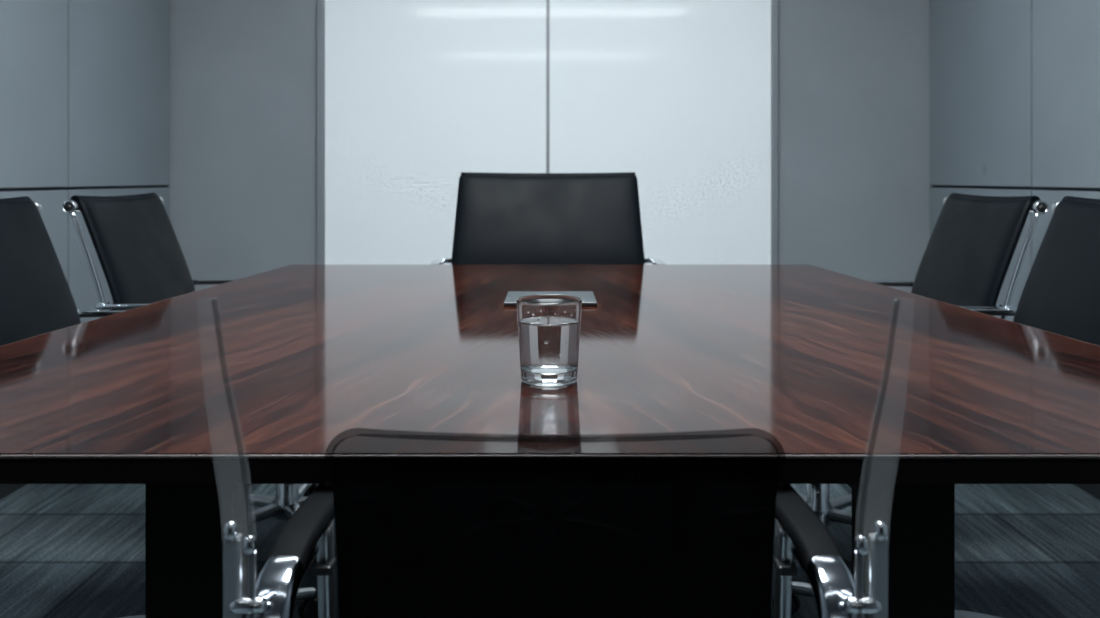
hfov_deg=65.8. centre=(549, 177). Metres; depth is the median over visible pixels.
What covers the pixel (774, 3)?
trim
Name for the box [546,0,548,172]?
trim
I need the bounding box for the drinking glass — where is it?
[516,294,581,386]
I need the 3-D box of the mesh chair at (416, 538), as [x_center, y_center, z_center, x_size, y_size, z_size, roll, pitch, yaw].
[0.004,0.537,0.903,0.546,0.906,0.616,0,0,0]
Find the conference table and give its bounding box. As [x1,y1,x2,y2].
[0,265,1099,617]
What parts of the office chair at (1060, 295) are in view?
leg, leg, armrest, backrest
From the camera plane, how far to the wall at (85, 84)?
3.08 m
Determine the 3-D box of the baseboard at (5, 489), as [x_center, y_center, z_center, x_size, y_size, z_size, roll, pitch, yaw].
[-1.694,0.950,-0.390,0.012,0.080,8.420,0,0,0]
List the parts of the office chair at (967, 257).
leg, leg, leg, leg, armrest, backrest, armrest, rail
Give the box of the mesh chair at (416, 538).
[223,459,887,617]
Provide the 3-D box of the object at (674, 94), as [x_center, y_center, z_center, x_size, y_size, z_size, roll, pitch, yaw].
[0.493,-0.265,3.805,0.992,2.370,0.012,0,0,0]
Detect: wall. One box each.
[0,0,169,322]
[167,0,932,292]
[930,0,1099,321]
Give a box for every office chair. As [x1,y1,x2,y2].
[0,196,317,617]
[62,192,318,567]
[430,172,665,264]
[772,196,1099,617]
[796,193,1048,582]
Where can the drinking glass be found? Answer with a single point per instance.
(563, 370)
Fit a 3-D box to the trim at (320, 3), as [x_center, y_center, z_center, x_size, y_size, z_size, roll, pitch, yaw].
[-1.024,-0.240,3.804,0.032,2.380,0.032,0,0,0]
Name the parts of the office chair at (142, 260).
rail, armrest, backrest, armrest, leg, leg, leg, leg, leg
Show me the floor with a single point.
(67, 550)
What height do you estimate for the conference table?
0.740 m
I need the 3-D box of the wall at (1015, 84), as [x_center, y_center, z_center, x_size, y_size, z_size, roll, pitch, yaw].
[1.740,-0.320,-0.390,0.080,2.620,8.420,0,0,0]
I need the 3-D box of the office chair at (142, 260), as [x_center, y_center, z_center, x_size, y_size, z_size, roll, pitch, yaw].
[-0.835,0.517,2.368,0.761,0.946,0.551,0,0,0]
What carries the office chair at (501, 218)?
on the floor
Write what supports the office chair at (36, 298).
on the floor
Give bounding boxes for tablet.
[504,291,596,305]
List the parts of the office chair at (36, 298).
backrest, armrest, leg, leg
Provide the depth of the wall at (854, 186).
3.82 m
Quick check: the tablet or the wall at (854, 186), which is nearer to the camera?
the tablet
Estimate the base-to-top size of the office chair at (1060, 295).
0.948 m
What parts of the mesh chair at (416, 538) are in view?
arm post, arm post, armrest, frame, backrest, frame, armrest, arm post, arm post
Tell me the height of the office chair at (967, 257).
0.946 m
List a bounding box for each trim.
[317,0,324,264]
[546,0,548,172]
[771,0,777,264]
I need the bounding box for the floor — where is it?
[0,484,1099,617]

